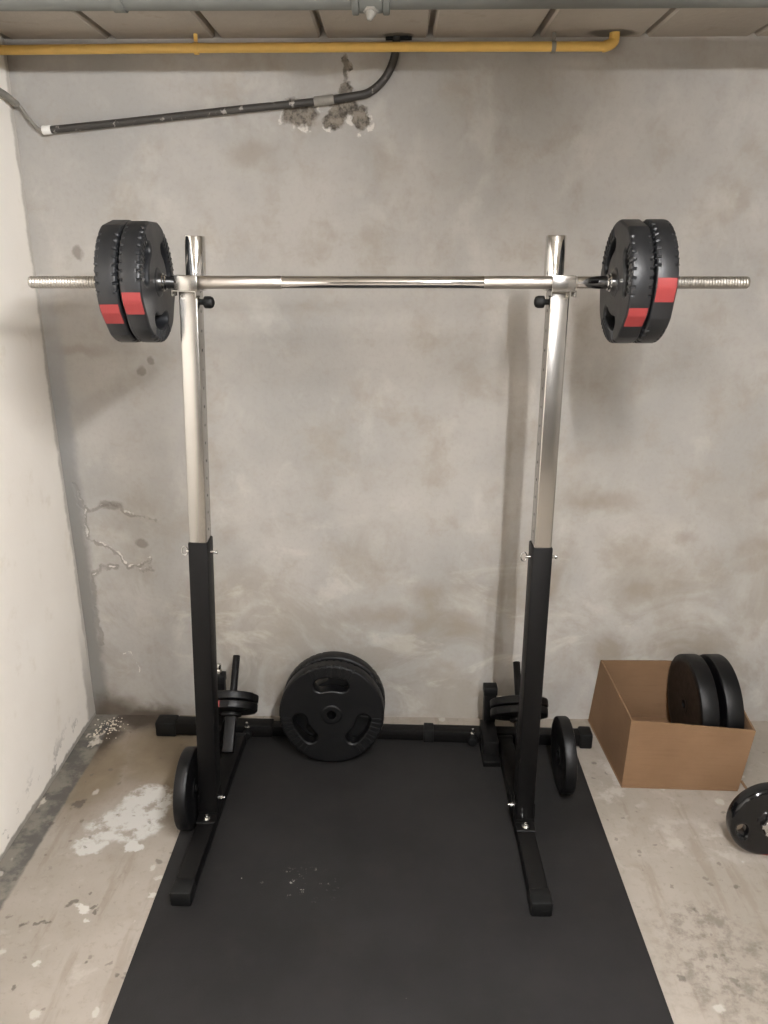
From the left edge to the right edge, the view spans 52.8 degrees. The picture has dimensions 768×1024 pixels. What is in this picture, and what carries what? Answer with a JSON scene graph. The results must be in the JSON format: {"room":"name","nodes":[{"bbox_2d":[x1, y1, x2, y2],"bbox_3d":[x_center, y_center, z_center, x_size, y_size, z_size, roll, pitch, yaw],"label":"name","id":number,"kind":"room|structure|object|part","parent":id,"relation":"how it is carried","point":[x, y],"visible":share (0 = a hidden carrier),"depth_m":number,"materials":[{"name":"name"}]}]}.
{"room":"gym","nodes":[
{"label":"gym","id":0,"kind":"room"},
{"bbox_2d":[0,33,95,860],"bbox_3d":[-1.139,0.576,-0.116,0.013,2.400,5.780,0,18,1],"label":"wall","id":1,"kind":"structure","parent":0,"point":[47,705],"depth_m":2.39,"materials":[{"name":"beige paint"}]},
{"bbox_2d":[0,714,767,1023],"bbox_3d":[0.602,1.722,0.210,3.685,0.080,5.930,0,18,1],"label":"floor","id":2,"kind":"structure","parent":0,"point":[80,881],"depth_m":2.17,"materials":[{"name":"concrete"}]},
{"bbox_2d":[89,717,128,744],"bbox_3d":[-1.015,0.803,2.840,0.128,0.007,0.172,0,18,1],"label":"crumbs","id":3,"kind":"object","parent":2,"relation":"on","point":[112,722],"visible":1,"depth_m":2.86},
{"bbox_2d":[108,736,673,1023],"bbox_3d":[0.017,1.131,1.846,1.284,0.008,2.090,0,18,1],"label":"rubber floor mat","id":4,"kind":"object","parent":2,"relation":"on","point":[384,884],"visible":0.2,"depth_m":2.05,"materials":[{"name":"black rubber"}]},
{"bbox_2d":[173,746,198,830],"bbox_3d":[-0.591,0.839,2.352,0.038,0.242,0.242,0,18,1],"label":"weight plate","id":5,"kind":"object","parent":4,"relation":"on","point":[186,785],"visible":0.88,"depth_m":2.27,"materials":[{"name":"black rubber"}]},
{"bbox_2d":[279,660,383,761],"bbox_3d":[-0.176,0.678,2.629,0.354,0.357,0.089,0,18,1],"label":"weight plate","id":6,"kind":"object","parent":4,"relation":"on","point":[332,742],"visible":1,"depth_m":2.60,"materials":[{"name":"black rubber"}]},
{"bbox_2d":[284,651,384,736],"bbox_3d":[-0.173,0.658,2.686,0.355,0.356,0.090,1,18,2],"label":"weight plate","id":7,"kind":"object","parent":4,"relation":"on","point":[362,721],"visible":0.34,"depth_m":2.65,"materials":[{"name":"black rubber"}]},
{"bbox_2d":[155,235,592,915],"bbox_3d":[-0.059,0.127,2.176,1.585,1.704,0.871,0,18,1],"label":"rack","id":8,"kind":"object","parent":4,"relation":"on","point":[212,730],"visible":0.98,"depth_m":2.13,"materials":[{"name":"black metal"}]},
{"bbox_2d":[171,275,205,297],"bbox_3d":[-0.470,-0.548,1.871,0.064,0.051,0.112,0,18,1],"label":"cup","id":9,"kind":"object","parent":8,"relation":"on","point":[186,285],"depth_m":1.82,"materials":[{"name":"metal"}]},
{"bbox_3d":[-0.490,-0.111,2.033,0.081,0.908,0.059,0,18,1],"label":"post","id":10,"kind":"part","parent":8,"relation":"part of","materials":[{"name":"metal"}]},
{"bbox_3d":[-0.460,-0.607,1.885,0.054,0.127,0.049,0,18,1],"label":"guard post","id":11,"kind":"part","parent":8,"relation":"part of","materials":[{"name":"silver metal"}]},
{"bbox_3d":[-0.433,-0.515,1.899,0.034,0.030,0.030,0,18,1],"label":"locking knob","id":12,"kind":"part","parent":8,"relation":"part of","materials":[{"name":"black plastic"}]},
{"bbox_3d":[-0.592,0.683,2.801,0.040,0.215,0.035,0,18,1],"label":"stub post","id":13,"kind":"part","parent":8,"relation":"part of","materials":[{"name":"black metal"}]},
{"bbox_2d":[218,700,257,714],"bbox_3d":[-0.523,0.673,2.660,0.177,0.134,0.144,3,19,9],"label":"weight plate","id":14,"kind":"object","parent":8,"relation":"on","point":[245,707],"visible":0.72,"depth_m":2.60,"materials":[{"name":"black rubber"}]},
{"bbox_2d":[218,690,258,703],"bbox_3d":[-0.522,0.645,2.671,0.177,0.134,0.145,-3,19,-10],"label":"weight plate","id":15,"kind":"object","parent":8,"relation":"on","point":[222,694],"visible":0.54,"depth_m":2.60,"materials":[{"name":"black rubber"}]},
{"bbox_3d":[-0.492,0.796,2.773,0.034,0.034,0.029,0,18,1],"label":"sleeve knob","id":16,"kind":"part","parent":8,"relation":"part of","materials":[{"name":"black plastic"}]},
{"bbox_2d":[27,273,750,291],"bbox_3d":[0.006,-0.544,1.833,1.704,0.042,0.042,0,18,1],"label":"bar","id":17,"kind":"object","parent":8,"relation":"on","point":[165,282],"visible":0.65,"depth_m":1.82,"materials":[{"name":"silver metal"}]},
{"bbox_2d":[93,220,140,342],"bbox_3d":[-0.614,-0.547,1.842,0.053,0.280,0.280,0,18,1],"label":"weight plate","id":18,"kind":"object","parent":17,"relation":"on","point":[106,262],"visible":0.51,"depth_m":1.72,"materials":[{"name":"black plastic"}]},
{"bbox_2d":[118,221,174,342],"bbox_3d":[-0.560,-0.545,1.842,0.053,0.276,0.280,0,18,1],"label":"weight plate","id":19,"kind":"object","parent":17,"relation":"on","point":[144,253],"visible":0.96,"depth_m":1.77,"materials":[{"name":"black plastic"}]},
{"bbox_2d":[600,219,654,342],"bbox_3d":[0.568,-0.542,1.825,0.053,0.280,0.280,0,18,1],"label":"weight plate","id":20,"kind":"object","parent":17,"relation":"on","point":[628,253],"visible":1,"depth_m":1.75,"materials":[{"name":"black plastic"}]},
{"bbox_2d":[632,219,679,342],"bbox_3d":[0.622,-0.541,1.824,0.053,0.280,0.281,0,18,1],"label":"weight plate","id":21,"kind":"object","parent":17,"relation":"on","point":[666,257],"visible":0.55,"depth_m":1.71,"materials":[{"name":"black plastic"}]},
{"bbox_3d":[0.313,0.809,2.736,0.034,0.034,0.029,0,18,1],"label":"sleeve knob","id":22,"kind":"part","parent":8,"relation":"part of","materials":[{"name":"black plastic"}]},
{"bbox_3d":[0.377,0.707,2.766,0.042,0.192,0.035,0,18,1],"label":"stub post","id":23,"kind":"part","parent":8,"relation":"part of","materials":[{"name":"black metal"}]},
{"bbox_2d":[490,695,547,708],"bbox_3d":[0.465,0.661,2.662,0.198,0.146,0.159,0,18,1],"label":"weight plate","id":24,"kind":"object","parent":8,"relation":"on","point":[510,699],"visible":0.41,"depth_m":2.60,"materials":[{"name":"black rubber"}]},
{"bbox_2d":[490,704,547,720],"bbox_3d":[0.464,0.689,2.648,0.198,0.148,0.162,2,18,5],"label":"weight plate","id":25,"kind":"object","parent":8,"relation":"on","point":[505,712],"visible":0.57,"depth_m":2.60,"materials":[{"name":"black rubber"}]},
{"bbox_3d":[0.383,-0.513,1.886,0.034,0.030,0.030,0,18,1],"label":"locking knob","id":26,"kind":"part","parent":8,"relation":"part of","materials":[{"name":"black plastic"}]},
{"bbox_3d":[0.422,-0.105,2.014,0.048,0.907,0.070,0,18,1],"label":"post","id":27,"kind":"part","parent":8,"relation":"part of","materials":[{"name":"metal"}]},
{"bbox_3d":[0.413,-0.603,1.872,0.049,0.125,0.049,0,18,1],"label":"guard post","id":28,"kind":"part","parent":8,"relation":"part of","materials":[{"name":"silver metal"}]},
{"bbox_2d":[545,275,576,297],"bbox_3d":[0.422,-0.544,1.858,0.058,0.049,0.112,0,18,1],"label":"cup","id":29,"kind":"object","parent":8,"relation":"on","point":[562,285],"depth_m":1.81,"materials":[{"name":"metal"}]},
{"bbox_2d":[551,716,577,793],"bbox_3d":[0.580,0.783,2.496,0.038,0.242,0.242,-1,18,1],"label":"weight plate","id":30,"kind":"object","parent":4,"relation":"on","point":[563,743],"visible":1,"depth_m":2.43,"materials":[{"name":"black rubber"}]},
{"bbox_2d":[588,660,755,790],"bbox_3d":[0.990,0.725,2.672,0.456,0.256,0.400,0,18,1],"label":"cardboard box","id":31,"kind":"object","parent":2,"relation":"on","point":[629,717],"visible":0.73,"depth_m":2.52,"materials":[{"name":"brown cardboard"}]},
{"bbox_3d":[0.781,0.720,2.683,0.029,0.252,0.381,0,18,0],"label":"panel","id":32,"kind":"part","parent":31,"relation":"part of","materials":[{"name":"cardboard"}]},
{"bbox_3d":[0.993,0.661,2.858,0.448,0.253,0.006,0,18,1],"label":"panel","id":33,"kind":"part","parent":31,"relation":"part of","materials":[{"name":"cardboard"}]},
{"bbox_3d":[0.985,0.844,2.712,0.446,0.005,0.400,0,18,1],"label":"panel","id":34,"kind":"part","parent":31,"relation":"part of","materials":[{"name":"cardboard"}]},
{"bbox_3d":[0.980,0.784,2.493,0.399,0.250,0.009,1,18,3],"label":"panel","id":35,"kind":"part","parent":31,"relation":"part of","materials":[{"name":"cardboard"}]},
{"bbox_2d":[667,654,719,726],"bbox_3d":[1.059,0.660,2.659,0.057,0.340,0.340,-1,18,1],"label":"weight plate","id":36,"kind":"object","parent":31,"relation":"in","point":[692,697],"visible":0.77,"depth_m":2.59,"materials":[{"name":"black rubber"}]},
{"bbox_2d":[699,654,744,728],"bbox_3d":[1.139,0.661,2.658,0.057,0.340,0.340,-1,18,1],"label":"weight plate","id":37,"kind":"object","parent":31,"relation":"in","point":[730,699],"visible":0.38,"depth_m":2.52,"materials":[{"name":"black rubber"}]},
{"bbox_3d":[1.195,0.725,2.670,0.029,0.250,0.398,3,19,8],"label":"panel","id":38,"kind":"part","parent":31,"relation":"part of","materials":[{"name":"cardboard"}]},
{"bbox_2d":[726,782,767,854],"bbox_3d":[1.108,0.885,2.232,0.230,0.230,0.050,0,18,-1],"label":"weight plate","id":39,"kind":"object","parent":2,"relation":"on","point":[749,808],"visible":0.98,"depth_m":2.21,"materials":[{"name":"black plastic"}]},
{"bbox_2d":[740,780,767,836],"bbox_3d":[1.110,0.866,2.289,0.068,0.063,0.212,0,18,1],"label":"bar","id":40,"kind":"object","parent":39,"relation":"attached to","point":[764,826],"visible":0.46,"depth_m":2.20,"materials":[{"name":"silver metal"}]},
{"bbox_3d":[1.107,0.853,2.330,0.009,0.009,0.127,0,18,-1],"label":"rod","id":41,"kind":"part","parent":40,"relation":"part of","materials":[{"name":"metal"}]},
{"bbox_2d":[0,8,767,38],"bbox_3d":[0.639,-0.508,-0.533,3.759,0.120,5.830,0,18,1],"label":"ceiling","id":42,"kind":"structure","parent":0,"point":[631,22],"depth_m":2.08,"materials":[{"name":"concrete"}]},
{"bbox_2d":[0,31,619,54],"bbox_3d":[-0.216,-1.318,2.177,1.752,0.052,0.036,0,18,1],"label":"gas pipe","id":43,"kind":"object","parent":42,"relation":"attached to","point":[612,42],"visible":1,"depth_m":2.17,"materials":[{"name":"yellow metal"}]},
{"bbox_2d":[0,0,767,21],"bbox_3d":[0.638,-1.117,1.663,3.477,0.108,0.080,0,18,1],"label":"ceiling pipe","id":44,"kind":"object","parent":42,"relation":"attached to","point":[370,8],"visible":1,"depth_m":1.67,"materials":[{"name":"metal"}]},
{"bbox_2d":[4,26,767,720],"bbox_3d":[0.647,-0.312,2.553,3.685,2.400,0.007,0,18,1],"label":"wall","id":45,"kind":"structure","parent":0,"point":[372,452],"depth_m":2.51,"materials":[{"name":"concrete"}]},
{"bbox_2d":[0,35,411,134],"bbox_3d":[-0.510,-1.172,2.055,1.173,0.254,0.425,0,18,1],"label":"conduit","id":46,"kind":"object","parent":45,"relation":"attached to","point":[331,99],"visible":0.94,"depth_m":2.25,"materials":[{"name":"black plastic"}]}
]}

